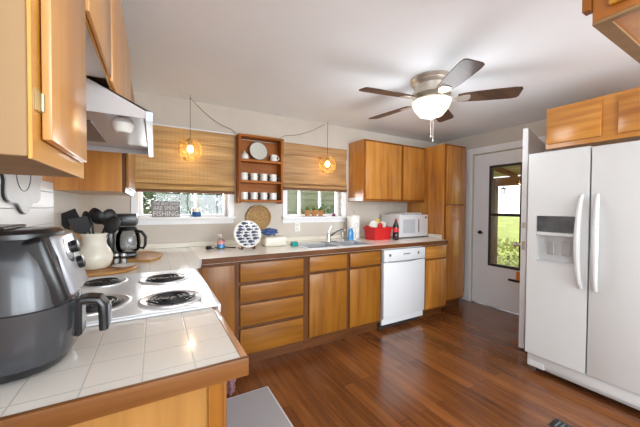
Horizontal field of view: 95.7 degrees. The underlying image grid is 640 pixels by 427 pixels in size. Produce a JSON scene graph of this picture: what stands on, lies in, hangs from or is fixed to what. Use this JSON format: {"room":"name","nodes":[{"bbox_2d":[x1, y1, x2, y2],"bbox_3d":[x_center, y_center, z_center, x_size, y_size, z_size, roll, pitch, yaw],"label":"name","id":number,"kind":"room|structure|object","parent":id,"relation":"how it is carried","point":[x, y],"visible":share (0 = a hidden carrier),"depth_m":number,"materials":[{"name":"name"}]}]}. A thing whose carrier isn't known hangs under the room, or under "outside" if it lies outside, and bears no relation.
{"room":"kitchen","nodes":[
{"label":"kitchen","id":0,"kind":"room"},
{"bbox_2d":[0,190,91,246],"bbox_3d":[-1.256,0.111,1.196,0.100,2.305,2.720,0,1,-30],"label":"wall","id":1,"kind":"structure","parent":0,"point":[63,201],"depth_m":1.76,"materials":[{"name":"paint"}]},
{"bbox_2d":[0,174,42,214],"bbox_3d":[-1.113,-0.137,1.088,0.014,0.282,0.403,0,1,-30],"label":"wall plaque","id":2,"kind":"object","parent":1,"relation":"attached to","point":[22,191],"visible":0.52,"depth_m":1.06,"materials":[{"name":"white ceramic"}]},
{"bbox_2d":[0,177,53,226],"bbox_3d":[-0.928,0.113,0.739,0.014,0.495,1.600,0,1,-30],"label":"backsplash","id":3,"kind":"structure","parent":1,"relation":"attached to","point":[41,214],"depth_m":1.23,"materials":[{"name":"white tile"}]},
{"bbox_2d":[0,0,86,178],"bbox_3d":[-0.514,-0.446,0.346,0.336,0.767,0.270,0,1,-30],"label":"upper cabinet","id":4,"kind":"object","parent":1,"relation":"attached to","point":[43,118],"visible":1,"depth_m":0.34,"materials":[{"name":"brown wood"}]},
{"bbox_2d":[42,176,53,182],"bbox_3d":[-0.960,-0.261,0.792,0.016,0.250,1.460,0,1,-30],"label":"trim","id":5,"kind":"structure","parent":1,"relation":"attached to","point":[44,178],"depth_m":1.36,"materials":[{"name":"brown wood"}]},
{"bbox_2d":[53,83,134,195],"bbox_3d":[-1.366,-0.493,1.813,0.318,0.743,0.715,0,1,-30],"label":"upper cabinet","id":6,"kind":"object","parent":1,"relation":"attached to","point":[105,173],"visible":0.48,"depth_m":1.54,"materials":[{"name":"brown wood"}]},
{"bbox_2d":[85,0,130,100],"bbox_3d":[-0.880,-0.619,0.981,0.334,0.451,1.197,0,1,-30],"label":"upper cabinet","id":7,"kind":"object","parent":1,"relation":"attached to","point":[107,49],"visible":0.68,"depth_m":0.84,"materials":[{"name":"brown wood"}]},
{"bbox_2d":[86,77,152,156],"bbox_3d":[-0.932,-0.360,1.194,0.423,0.148,0.791,0,1,-30],"label":"range hood","id":8,"kind":"object","parent":7,"relation":"attached to","point":[115,123],"visible":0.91,"depth_m":1.03,"materials":[{"name":"paint"}]},
{"bbox_2d":[92,91,437,245],"bbox_3d":[-0.054,0.071,3.522,4.500,2.305,0.120,0,1,-30],"label":"wall","id":9,"kind":"structure","parent":0,"point":[170,111],"depth_m":3.01,"materials":[{"name":"paint"}]},
{"bbox_2d":[139,192,226,216],"bbox_3d":[-1.313,-0.365,2.824,0.775,0.790,0.040,0,1,-30],"label":"window","id":10,"kind":"structure","parent":9,"relation":"in","point":[141,214],"depth_m":2.86,"materials":[{"name":"white plastic"}]},
{"bbox_2d":[131,123,235,224],"bbox_3d":[-1.271,-0.353,2.751,0.905,0.910,0.110,0,1,-30],"label":"trim","id":11,"kind":"structure","parent":9,"relation":"attached to","point":[230,218],"depth_m":2.72,"materials":[{"name":"white wood"}]},
{"bbox_2d":[152,201,179,216],"bbox_3d":[-1.419,-0.040,2.669,0.230,0.144,0.021,0,1,-30],"label":"sign","id":12,"kind":"object","parent":11,"relation":"on","point":[159,208],"visible":1,"depth_m":2.66,"materials":[{"name":"wood"}]},
{"bbox_2d":[191,208,200,216],"bbox_3d":[-1.200,-0.012,2.805,0.090,0.085,0.090,0,1,-30],"label":"candle jar","id":13,"kind":"object","parent":11,"relation":"on","point":[195,212],"visible":1,"depth_m":2.77,"materials":[{"name":"blue glass"}]},
{"bbox_2d":[135,125,234,193],"bbox_3d":[-1.241,-0.490,2.712,0.866,0.595,0.036,0,1,-30],"label":"window blind","id":14,"kind":"object","parent":9,"relation":"attached to","point":[167,171],"visible":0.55,"depth_m":2.70,"materials":[{"name":"brown wood"}]},
{"bbox_2d":[246,205,270,229],"bbox_3d":[-0.650,0.044,3.074,0.274,0.274,0.025,0,1,-30],"label":"plate","id":15,"kind":"object","parent":9,"relation":"attached to","point":[260,215],"visible":0.92,"depth_m":3.08,"materials":[{"name":"beige wicker"}]},
{"bbox_2d":[235,133,283,203],"bbox_3d":[-0.625,-0.448,3.021,0.486,0.687,0.127,0,1,-30],"label":"wall shelf","id":16,"kind":"object","parent":9,"relation":"attached to","point":[251,165],"visible":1,"depth_m":3.04,"materials":[{"name":"brown wood"}]},
{"bbox_2d":[241,151,248,158],"bbox_3d":[-0.765,-0.594,2.937,0.082,0.090,0.082,0,1,-30],"label":"jar","id":17,"kind":"object","parent":16,"relation":"on","point":[244,154],"visible":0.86,"depth_m":2.91,"materials":[{"name":"white ceramic"}]},
{"bbox_2d":[241,172,250,179],"bbox_3d":[-0.762,-0.374,2.944,0.101,0.076,0.080,0,1,-30],"label":"coffee mug","id":18,"kind":"object","parent":16,"relation":"on","point":[244,176],"visible":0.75,"depth_m":2.90,"materials":[{"name":"white ceramic"}]},
{"bbox_2d":[241,192,250,199],"bbox_3d":[-0.763,-0.179,2.948,0.101,0.076,0.080,0,1,-30],"label":"coffee mug","id":19,"kind":"object","parent":16,"relation":"on","point":[244,195],"visible":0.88,"depth_m":2.91,"materials":[{"name":"white ceramic"}]},
{"bbox_2d":[250,192,260,199],"bbox_3d":[-0.674,-0.180,2.999,0.101,0.076,0.080,0,1,-30],"label":"coffee mug","id":20,"kind":"object","parent":16,"relation":"on","point":[254,195],"visible":0.98,"depth_m":2.96,"materials":[{"name":"white ceramic"}]},
{"bbox_2d":[250,173,260,180],"bbox_3d":[-0.672,-0.375,2.995,0.101,0.076,0.080,0,1,-30],"label":"coffee mug","id":21,"kind":"object","parent":16,"relation":"on","point":[254,176],"visible":0.81,"depth_m":2.96,"materials":[{"name":"white ceramic"}]},
{"bbox_2d":[249,142,267,159],"bbox_3d":[-0.641,-0.651,3.017,0.198,0.196,0.041,0,1,-30],"label":"plate","id":22,"kind":"object","parent":16,"relation":"on","point":[258,150],"visible":0.95,"depth_m":3.02,"materials":[{"name":"white ceramic"}]},
{"bbox_2d":[260,174,269,180],"bbox_3d":[-0.583,-0.375,3.047,0.101,0.076,0.080,0,1,-30],"label":"coffee mug","id":23,"kind":"object","parent":16,"relation":"on","point":[264,177],"visible":0.84,"depth_m":3.01,"materials":[{"name":"white ceramic"}]},
{"bbox_2d":[260,193,269,199],"bbox_3d":[-0.584,-0.180,3.051,0.101,0.076,0.080,0,1,-30],"label":"coffee mug","id":24,"kind":"object","parent":16,"relation":"on","point":[263,195],"visible":0.92,"depth_m":3.02,"materials":[{"name":"white ceramic"}]},
{"bbox_2d":[269,174,278,181],"bbox_3d":[-0.494,-0.376,3.098,0.101,0.076,0.080,0,1,-30],"label":"coffee mug","id":25,"kind":"object","parent":16,"relation":"on","point":[273,177],"visible":0.82,"depth_m":3.06,"materials":[{"name":"white ceramic"}]},
{"bbox_2d":[269,193,278,199],"bbox_3d":[-0.495,-0.181,3.102,0.101,0.076,0.080,0,1,-30],"label":"coffee mug","id":26,"kind":"object","parent":16,"relation":"on","point":[273,196],"visible":0.88,"depth_m":3.06,"materials":[{"name":"white ceramic"}]},
{"bbox_2d":[270,155,278,160],"bbox_3d":[-0.488,-0.587,3.096,0.091,0.072,0.072,0,1,-30],"label":"mug","id":27,"kind":"object","parent":16,"relation":"on","point":[272,157],"visible":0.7,"depth_m":3.06,"materials":[{"name":"white ceramic"}]},
{"bbox_2d":[294,223,299,231],"bbox_3d":[-0.260,0.151,3.330,0.070,0.110,0.012,0,1,-30],"label":"wall outlet","id":28,"kind":"object","parent":9,"relation":"attached to","point":[296,225],"visible":1,"depth_m":3.32,"materials":[{"name":"white plastic"}]},
{"bbox_2d":[287,190,338,216],"bbox_3d":[-0.094,-0.356,3.523,0.745,0.780,0.040,0,1,-30],"label":"window","id":29,"kind":"structure","parent":9,"relation":"in","point":[299,191],"depth_m":3.57,"materials":[{"name":"white plastic"}]},
{"bbox_2d":[281,190,346,222],"bbox_3d":[-0.052,-0.345,3.450,0.875,0.900,0.110,0,1,-30],"label":"trim","id":30,"kind":"structure","parent":9,"relation":"attached to","point":[285,219],"depth_m":3.40,"materials":[{"name":"white wood"}]},
{"bbox_2d":[283,142,346,191],"bbox_3d":[-0.040,-0.526,3.401,0.850,0.525,0.036,0,1,-30],"label":"window blind","id":31,"kind":"object","parent":9,"relation":"attached to","point":[301,169],"visible":0.85,"depth_m":3.37,"materials":[{"name":"beige wood"}]},
{"bbox_2d":[348,139,424,201],"bbox_3d":[0.896,-0.520,3.792,1.044,0.732,0.322,0,1,-30],"label":"upper cabinet","id":32,"kind":"object","parent":9,"relation":"attached to","point":[379,171],"visible":1,"depth_m":3.60,"materials":[{"name":"brown wood"}]},
{"bbox_2d":[121,0,639,143],"bbox_3d":[1.179,-1.042,0.501,5.355,0.060,6.540,0,1,-30],"label":"ceiling","id":33,"kind":"structure","parent":0,"point":[307,60],"depth_m":1.92,"materials":[{"name":"paint"}]},
{"bbox_2d":[178,98,233,160],"bbox_3d":[-1.046,-0.778,2.745,0.196,0.587,0.573,1,2,42],"label":"pendant lamp","id":34,"kind":"object","parent":33,"relation":"hanging from","point":[190,140],"visible":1,"depth_m":2.60,"materials":[{"name":"gold metal"}]},
{"bbox_2d":[279,124,335,172],"bbox_3d":[-0.139,-0.775,3.310,0.660,0.604,0.201,0,1,-6],"label":"pendant lamp","id":35,"kind":"object","parent":33,"relation":"hanging from","point":[327,157],"visible":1,"depth_m":3.32,"materials":[{"name":"gold metal"}]},
{"bbox_2d":[359,58,522,141],"bbox_3d":[0.839,-0.807,2.278,1.176,0.484,1.169,0,1,-30],"label":"ceiling fan","id":36,"kind":"object","parent":33,"relation":"hanging from","point":[431,98],"visible":1,"depth_m":2.14,"materials":[{"name":"silver metal"}]},
{"bbox_2d":[582,0,639,63],"bbox_3d":[1.129,-0.754,0.508,0.448,0.511,0.890,0,1,-30],"label":"upper cabinet","id":37,"kind":"object","parent":33,"relation":"attached to","point":[617,20],"visible":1,"depth_m":0.78,"materials":[{"name":"brown wood"}]},
{"bbox_2d":[227,298,639,426],"bbox_3d":[1.164,1.323,0.550,5.355,0.060,6.540,0,1,-30],"label":"floor","id":38,"kind":"structure","parent":0,"point":[461,365],"depth_m":2.16,"materials":[{"name":"brown wood"}]},
{"bbox_2d":[68,381,226,426],"bbox_3d":[-0.594,0.843,0.770,0.608,0.868,0.388,0,1,-30],"label":"base cabinet","id":39,"kind":"object","parent":38,"relation":"on","point":[207,406],"visible":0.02,"depth_m":0.69,"materials":[{"name":"brown wood"}]},
{"bbox_2d":[0,234,447,426],"bbox_3d":[0.258,0.338,2.311,3.629,0.090,2.298,0,1,-30],"label":"countertop","id":40,"kind":"structure","parent":39,"relation":"on","point":[129,364],"depth_m":0.73,"materials":[{"name":"white tile"}]},
{"bbox_2d":[0,224,110,383],"bbox_3d":[-0.717,0.193,0.706,0.336,0.331,0.269,0,1,-30],"label":"air fryer","id":41,"kind":"object","parent":40,"relation":"on","point":[43,274],"visible":1,"depth_m":0.64,"materials":[{"name":"black plastic"}]},
{"bbox_2d":[0,290,81,376],"bbox_3d":[-0.747,0.275,0.691,0.269,0.123,0.269,0,1,-30],"label":"basket","id":42,"kind":"object","parent":41,"relation":"on","point":[33,339],"depth_m":0.63,"materials":[{"name":"grey plastic"}]},
{"bbox_2d":[85,262,137,276],"bbox_3d":[-1.287,0.330,1.720,0.344,0.017,0.344,0,1,-30],"label":"round board","id":43,"kind":"object","parent":40,"relation":"on","point":[109,270],"visible":0.48,"depth_m":1.64,"materials":[{"name":"brown wood"}]},
{"bbox_2d":[79,232,112,270],"bbox_3d":[-1.312,0.217,1.686,0.174,0.208,0.174,0,1,-30],"label":"utensil crock","id":44,"kind":"object","parent":43,"relation":"on","point":[98,255],"visible":0.88,"depth_m":1.64,"materials":[{"name":"beige ceramic"}]},
{"bbox_2d":[61,208,78,229],"bbox_3d":[-1.371,0.132,1.637,0.200,0.324,0.022,0,1,-33],"label":"spatula","id":45,"kind":"object","parent":44,"relation":"in","point":[72,213],"visible":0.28,"depth_m":1.61,"materials":[{"name":"black plastic"}]},
{"bbox_2d":[69,226,81,240],"bbox_3d":[-1.339,0.173,1.655,0.148,0.222,0.018,-1,1,-37],"label":"wooden spoon","id":46,"kind":"object","parent":44,"relation":"in","point":[77,234],"visible":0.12,"depth_m":1.63,"materials":[{"name":"brown wood"}]},
{"bbox_2d":[67,216,90,233],"bbox_3d":[-1.327,0.154,1.638,0.036,0.281,0.161,1,1,27],"label":"turner","id":47,"kind":"object","parent":44,"relation":"in","point":[80,225],"visible":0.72,"depth_m":1.61,"materials":[{"name":"black plastic"}]},
{"bbox_2d":[82,211,91,233],"bbox_3d":[-1.347,0.139,1.688,0.123,0.308,0.024,1,1,23],"label":"spoon","id":48,"kind":"object","parent":44,"relation":"in","point":[85,213],"visible":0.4,"depth_m":1.68,"materials":[{"name":"black plastic"}]},
{"bbox_2d":[88,208,105,233],"bbox_3d":[-1.313,0.129,1.702,0.108,0.325,0.065,1,1,12],"label":"ladle","id":49,"kind":"object","parent":44,"relation":"in","point":[97,216],"visible":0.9,"depth_m":1.68,"materials":[{"name":"black plastic"}]},
{"bbox_2d":[102,209,116,232],"bbox_3d":[-1.303,0.132,1.742,0.024,0.320,0.132,1,2,42],"label":"spoon","id":50,"kind":"object","parent":44,"relation":"in","point":[108,213],"visible":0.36,"depth_m":1.75,"materials":[{"name":"black plastic"}]},
{"bbox_2d":[104,216,120,237],"bbox_3d":[-1.258,0.155,1.699,0.157,0.277,0.024,0,1,-14],"label":"spoon","id":51,"kind":"object","parent":44,"relation":"in","point":[112,224],"visible":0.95,"depth_m":1.70,"materials":[{"name":"black plastic"}]},
{"bbox_2d":[113,253,119,264],"bbox_3d":[-1.284,0.284,1.824,0.038,0.070,0.038,0,1,-30],"label":"salt shaker","id":52,"kind":"object","parent":43,"relation":"on","point":[115,261],"visible":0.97,"depth_m":1.82,"materials":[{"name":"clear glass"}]},
{"bbox_2d":[120,253,126,262],"bbox_3d":[-1.242,0.284,1.831,0.038,0.070,0.038,0,1,-30],"label":"salt shaker","id":53,"kind":"object","parent":43,"relation":"on","point":[122,254],"visible":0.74,"depth_m":1.82,"materials":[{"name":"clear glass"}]},
{"bbox_2d":[112,263,135,267],"bbox_3d":[-1.177,0.314,1.737,0.120,0.014,0.120,0,1,-30],"label":"spoon rest","id":54,"kind":"object","parent":43,"relation":"on","point":[121,265],"visible":1,"depth_m":1.75,"materials":[{"name":"white ceramic"}]},
{"bbox_2d":[112,250,162,261],"bbox_3d":[-1.363,0.321,2.175,0.308,0.016,0.491,0,1,-23],"label":"cutting board","id":55,"kind":"object","parent":40,"relation":"on","point":[143,256],"visible":0.68,"depth_m":2.09,"materials":[{"name":"brown wood"}]},
{"bbox_2d":[107,213,146,258],"bbox_3d":[-1.419,0.157,2.129,0.254,0.312,0.221,0,1,-30],"label":"coffee maker","id":56,"kind":"object","parent":55,"relation":"on","point":[129,221],"visible":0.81,"depth_m":2.07,"materials":[{"name":"black plastic"}]},
{"bbox_2d":[82,268,220,326],"bbox_3d":[-0.822,0.354,1.300,0.584,0.051,0.753,0,1,-30],"label":"electric cooktop","id":57,"kind":"object","parent":40,"relation":"in","point":[148,294],"visible":0.72,"depth_m":1.22,"materials":[{"name":"white metal"}]},
{"bbox_2d":[205,246,235,248],"bbox_3d":[-0.921,0.302,2.667,0.262,0.038,0.092,0,1,-36],"label":"charging cable","id":58,"kind":"object","parent":40,"relation":"on","point":[207,247],"visible":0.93,"depth_m":2.60,"materials":[{"name":"black plastic"}]},
{"bbox_2d":[217,234,224,248],"bbox_3d":[-0.908,0.257,2.651,0.067,0.130,0.048,0,1,-30],"label":"sanitizer bottle","id":59,"kind":"object","parent":40,"relation":"on","point":[220,244],"visible":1,"depth_m":2.64,"materials":[{"name":"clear plastic"}]},
{"bbox_2d":[261,235,286,246],"bbox_3d":[-0.460,0.273,2.879,0.225,0.095,0.160,0,1,-30],"label":"bread box","id":60,"kind":"object","parent":40,"relation":"on","point":[276,240],"visible":0.99,"depth_m":2.81,"materials":[{"name":"beige ceramic"}]},
{"bbox_2d":[261,228,277,235],"bbox_3d":[-0.499,0.180,2.856,0.144,0.081,0.138,1,1,13],"label":"cloth","id":61,"kind":"object","parent":60,"relation":"on","point":[268,231],"visible":1,"depth_m":2.82,"materials":[{"name":"blue fabric"}]},
{"bbox_2d":[290,240,375,249],"bbox_3d":[0.136,0.398,3.022,0.810,0.163,0.440,0,1,-30],"label":"sink","id":62,"kind":"object","parent":40,"relation":"in","point":[346,243],"visible":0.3,"depth_m":3.07,"materials":[{"name":"metal"}]},
{"bbox_2d":[300,243,336,247],"bbox_3d":[-0.016,0.402,2.901,0.345,0.158,0.310,0,1,-30],"label":"basin","id":63,"kind":"object","parent":62,"relation":"in","point":[308,245],"depth_m":3.04,"materials":[{"name":"silver metal"}]},
{"bbox_2d":[334,241,366,245],"bbox_3d":[0.318,0.400,3.092,0.345,0.158,0.310,0,1,-30],"label":"basin","id":64,"kind":"object","parent":62,"relation":"in","point":[343,243],"depth_m":3.24,"materials":[{"name":"silver metal"}]},
{"bbox_2d":[321,226,345,241],"bbox_3d":[0.146,0.226,3.160,0.235,0.176,0.166,0,1,-30],"label":"faucet","id":65,"kind":"object","parent":40,"relation":"on","point":[328,237],"visible":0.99,"depth_m":3.17,"materials":[{"name":"silver metal"}]},
{"bbox_2d":[348,225,353,239],"bbox_3d":[0.366,0.224,3.444,0.076,0.180,0.049,0,1,-30],"label":"dish soap","id":66,"kind":"object","parent":40,"relation":"on","point":[350,232],"visible":0.99,"depth_m":3.42,"materials":[{"name":"blue plastic"}]},
{"bbox_2d":[347,212,359,238],"bbox_3d":[0.410,0.147,3.558,0.152,0.329,0.154,0,1,-30],"label":"paper towel roll","id":67,"kind":"object","parent":40,"relation":"on","point":[353,220],"visible":0.78,"depth_m":3.50,"materials":[{"name":"paper"}]},
{"bbox_2d":[363,225,392,239],"bbox_3d":[0.694,0.227,3.523,0.316,0.174,0.222,0,1,-30],"label":"storage basket","id":68,"kind":"object","parent":40,"relation":"on","point":[371,233],"visible":0.91,"depth_m":3.45,"materials":[{"name":"red plastic"}]},
{"bbox_2d":[369,220,377,227],"bbox_3d":[0.645,0.150,3.487,0.140,0.148,0.062,0,1,-30],"label":"snack bag","id":69,"kind":"object","parent":68,"relation":"in","point":[373,223],"visible":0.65,"depth_m":3.46,"materials":[{"name":"white plastic"}]},
{"bbox_2d":[393,219,398,239],"bbox_3d":[0.909,0.189,3.472,0.073,0.256,0.073,0,1,-30],"label":"bottle","id":70,"kind":"object","parent":40,"relation":"on","point":[395,225],"visible":0.98,"depth_m":3.44,"materials":[{"name":"plastic"}]},
{"bbox_2d":[381,214,427,237],"bbox_3d":[1.136,0.161,3.884,0.523,0.297,0.341,0,1,-30],"label":"microwave","id":71,"kind":"object","parent":40,"relation":"on","point":[417,224],"visible":0.71,"depth_m":3.74,"materials":[{"name":"white plastic"}]},
{"bbox_2d":[391,212,421,214],"bbox_3d":[1.169,-0.002,3.922,0.330,0.026,0.240,0,1,-30],"label":"serving tray","id":72,"kind":"object","parent":71,"relation":"on","point":[402,213],"visible":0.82,"depth_m":3.84,"materials":[{"name":"paint"}]},
{"bbox_3d":[-0.665,0.272,2.639,0.134,0.102,0.133,0,1,-30],"label":"plate stand","id":73,"kind":"object","parent":40,"relation":"on","visible":0},
{"bbox_2d":[234,220,260,247],"bbox_3d":[-0.656,0.185,2.627,0.248,0.242,0.066,0,1,-30],"label":"fish plate","id":74,"kind":"object","parent":73,"relation":"on","point":[247,234],"visible":1,"depth_m":2.63,"materials":[{"name":"white ceramic"}]},
{"bbox_2d":[201,262,235,336],"bbox_3d":[-0.987,0.805,2.502,0.350,0.868,0.743,0,1,-30],"label":"base cabinet","id":75,"kind":"object","parent":38,"relation":"on","point":[220,278],"visible":0.2,"depth_m":2.22,"materials":[{"name":"brown wood"}]},
{"bbox_2d":[227,379,235,395],"bbox_3d":[-0.653,1.187,2.041,0.125,0.124,0.178,0,1,-30],"label":"crumpled cloth","id":76,"kind":"object","parent":38,"relation":"on","point":[231,383],"visible":0.34,"depth_m":1.99,"materials":[{"name":"pink fabric"}]},
{"bbox_2d":[227,386,292,426],"bbox_3d":[-0.354,1.255,1.537,0.504,0.013,0.965,0,1,-30],"label":"floor mat","id":77,"kind":"object","parent":38,"relation":"on","point":[259,407],"visible":0.67,"depth_m":1.82,"materials":[{"name":"grey fabric"}]},
{"bbox_2d":[236,256,305,363],"bbox_3d":[-0.570,0.803,2.740,0.610,0.868,0.743,0,1,-30],"label":"base cabinet","id":78,"kind":"object","parent":38,"relation":"on","point":[270,293],"visible":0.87,"depth_m":2.41,"materials":[{"name":"brown wood"}]},
{"bbox_2d":[302,249,380,348],"bbox_3d":[0.078,0.799,3.112,0.885,0.868,0.743,0,1,-30],"label":"base cabinet","id":79,"kind":"object","parent":38,"relation":"on","point":[343,290],"visible":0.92,"depth_m":2.77,"materials":[{"name":"brown wood"}]},
{"bbox_2d":[377,246,424,329],"bbox_3d":[0.756,0.799,3.467,0.625,0.862,0.732,0,1,-30],"label":"dishwasher","id":80,"kind":"object","parent":38,"relation":"on","point":[402,269],"visible":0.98,"depth_m":3.14,"materials":[{"name":"white metal"}]},
{"bbox_2d":[419,244,445,317],"bbox_3d":[1.190,0.793,3.747,0.385,0.868,0.747,0,1,-30],"label":"base cabinet","id":81,"kind":"object","parent":38,"relation":"on","point":[435,255],"visible":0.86,"depth_m":3.42,"materials":[{"name":"brown wood"}]},
{"bbox_2d":[407,143,465,307],"bbox_3d":[1.602,0.167,4.032,0.410,2.115,0.637,0,1,-30],"label":"pantry cabinet","id":82,"kind":"object","parent":38,"relation":"on","point":[445,164],"visible":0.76,"depth_m":3.76,"materials":[{"name":"brown wood"}]},
{"bbox_2d":[548,419,571,426],"bbox_3d":[1.490,1.270,1.635,0.100,0.006,0.300,0,1,-30],"label":"floor vent","id":83,"kind":"object","parent":38,"relation":"in","point":[555,423],"visible":1,"depth_m":1.74,"materials":[{"name":"grey metal"}]},
{"bbox_2d":[525,140,639,410],"bbox_3d":[2.178,0.405,2.081,0.874,1.724,0.906,0,1,-30],"label":"refrigerator","id":84,"kind":"object","parent":38,"relation":"on","point":[582,321],"visible":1,"depth_m":1.97,"materials":[{"name":"white metal"}]},
{"bbox_2d":[438,120,551,300],"bbox_3d":[3.447,0.129,1.819,0.120,2.305,6.320,0,1,-30],"label":"wall","id":85,"kind":"structure","parent":0,"point":[515,133],"depth_m":3.83,"materials":[{"name":"paint"}]},
{"bbox_2d":[472,148,522,313],"bbox_3d":[2.332,0.219,3.674,0.090,2.015,0.813,0,1,-30],"label":"door","id":86,"kind":"structure","parent":85,"relation":"in","point":[495,285],"depth_m":3.84,"materials":[{"name":"white paint"}]},
{"bbox_2d":[464,136,550,300],"bbox_3d":[2.310,0.176,3.664,0.018,2.120,1.000,0,1,-30],"label":"trim","id":87,"kind":"structure","parent":85,"relation":"attached to","point":[515,144],"depth_m":4.04,"materials":[{"name":"white wood"}]},
{"bbox_2d":[513,128,544,348],"bbox_3d":[2.183,0.229,2.969,0.902,2.018,0.185,-1,2,-45],"label":"door","id":88,"kind":"structure","parent":85,"relation":"in","point":[532,144],"depth_m":2.66,"materials":[{"name":"white paint"}]},
{"bbox_2d":[546,87,639,150],"bbox_3d":[2.543,-0.699,2.272,0.982,0.330,0.920,0,1,-30],"label":"upper cabinet","id":89,"kind":"object","parent":85,"relation":"attached to","point":[614,118],"visible":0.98,"depth_m":2.15,"materials":[{"name":"brown wood"}]},
{"label":"outside","id":90,"kind":"structure","parent":0,"visible":0},
{"bbox_2d":[497,216,519,266],"bbox_3d":[-2.010,0.972,11.555,36.000,1.650,38.000,0,1,-30],"label":"ground","id":91,"kind":"structure","parent":90,"point":[508,227],"depth_m":13.54,"materials":[{"name":"green plant"}]},
{"bbox_2d":[143,192,193,213],"bbox_3d":[-2.668,0.520,4.943,1.080,2.717,0.960,0,1,-30],"label":"shrub","id":92,"kind":"object","parent":91,"relation":"on","point":[185,201],"visible":0.2,"depth_m":4.78,"materials":[{"name":"green plant"}]},
{"bbox_2d":[189,193,222,213],"bbox_3d":[-1.390,0.502,4.410,1.104,2.792,1.057,0,1,-30],"label":"shrub","id":93,"kind":"object","parent":91,"relation":"on","point":[208,200],"visible":0.1,"depth_m":4.09,"materials":[{"name":"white plant"}]},
{"bbox_2d":[287,190,334,214],"bbox_3d":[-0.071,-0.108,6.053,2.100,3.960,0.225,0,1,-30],"label":"shed","id":94,"kind":"object","parent":91,"relation":"on","point":[308,198],"visible":0.02,"depth_m":5.84,"materials":[{"name":"green"}]},
{"bbox_2d":[301,203,334,213],"bbox_3d":[0.111,0.843,5.495,1.501,2.086,0.654,0,1,-30],"label":"shrub","id":95,"kind":"object","parent":91,"relation":"on","point":[328,210],"visible":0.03,"depth_m":5.44,"materials":[{"name":"green plant"}]},
{"bbox_2d":[497,238,518,266],"bbox_3d":[5.937,1.276,9.013,2.073,1.153,4.628,0,1,-30],"label":"shrub","id":96,"kind":"object","parent":91,"relation":"on","point":[508,262],"visible":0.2,"depth_m":8.69,"materials":[{"name":"green plant"}]},
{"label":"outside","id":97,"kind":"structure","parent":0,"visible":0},
{"bbox_3d":[3.384,1.291,4.740,2.625,0.100,4.400,0,1,-30],"label":"porch deck","id":98,"kind":"object","parent":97,"visible":0},
{"bbox_2d":[492,186,497,263],"bbox_3d":[3.777,0.312,6.302,0.120,1.799,0.120,0,1,-30],"label":"porch post","id":99,"kind":"object","parent":98,"relation":"on","point":[495,188],"visible":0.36,"depth_m":6.24,"materials":[{"name":"white wood"}]},
{"bbox_3d":[-0.074,0.031,3.446,0.300,0.008,0.080,0,1,-30],"label":"tray","id":100,"kind":"object","parent":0,"visible":0},
{"bbox_2d":[304,206,310,215],"bbox_3d":[-0.148,-0.030,3.404,0.080,0.115,0.085,1,1,12],"label":"potted plant","id":101,"kind":"object","parent":100,"relation":"on","point":[307,210],"visible":1,"depth_m":3.38,"materials":[{"name":"ceramic"}]},
{"bbox_2d":[311,207,316,215],"bbox_3d":[-0.073,-0.032,3.447,0.089,0.117,0.082,0,1,-30],"label":"potted plant","id":102,"kind":"object","parent":100,"relation":"on","point":[313,209],"visible":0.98,"depth_m":3.42,"materials":[{"name":"ceramic"}]},
{"bbox_2d":[317,207,323,215],"bbox_3d":[0.006,-0.030,3.490,0.087,0.113,0.085,1,1,20],"label":"potted plant","id":103,"kind":"object","parent":100,"relation":"on","point":[320,209],"visible":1,"depth_m":3.47,"materials":[{"name":"ceramic"}]},
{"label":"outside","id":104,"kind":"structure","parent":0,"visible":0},
{"bbox_2d":[493,165,520,185],"bbox_3d":[3.485,-0.899,4.745,2.825,0.680,4.400,0,1,-30],"label":"porch roof","id":105,"kind":"structure","parent":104,"point":[513,172],"depth_m":5.96,"materials":[{"name":"brown wood"}]},
{"bbox_2d":[501,186,505,198],"bbox_3d":[3.848,-0.443,6.071,0.100,0.279,0.100,0,1,-30],"label":"wind chime","id":106,"kind":"object","parent":105,"relation":"hanging from","point":[503,189],"visible":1,"depth_m":6.07,"materials":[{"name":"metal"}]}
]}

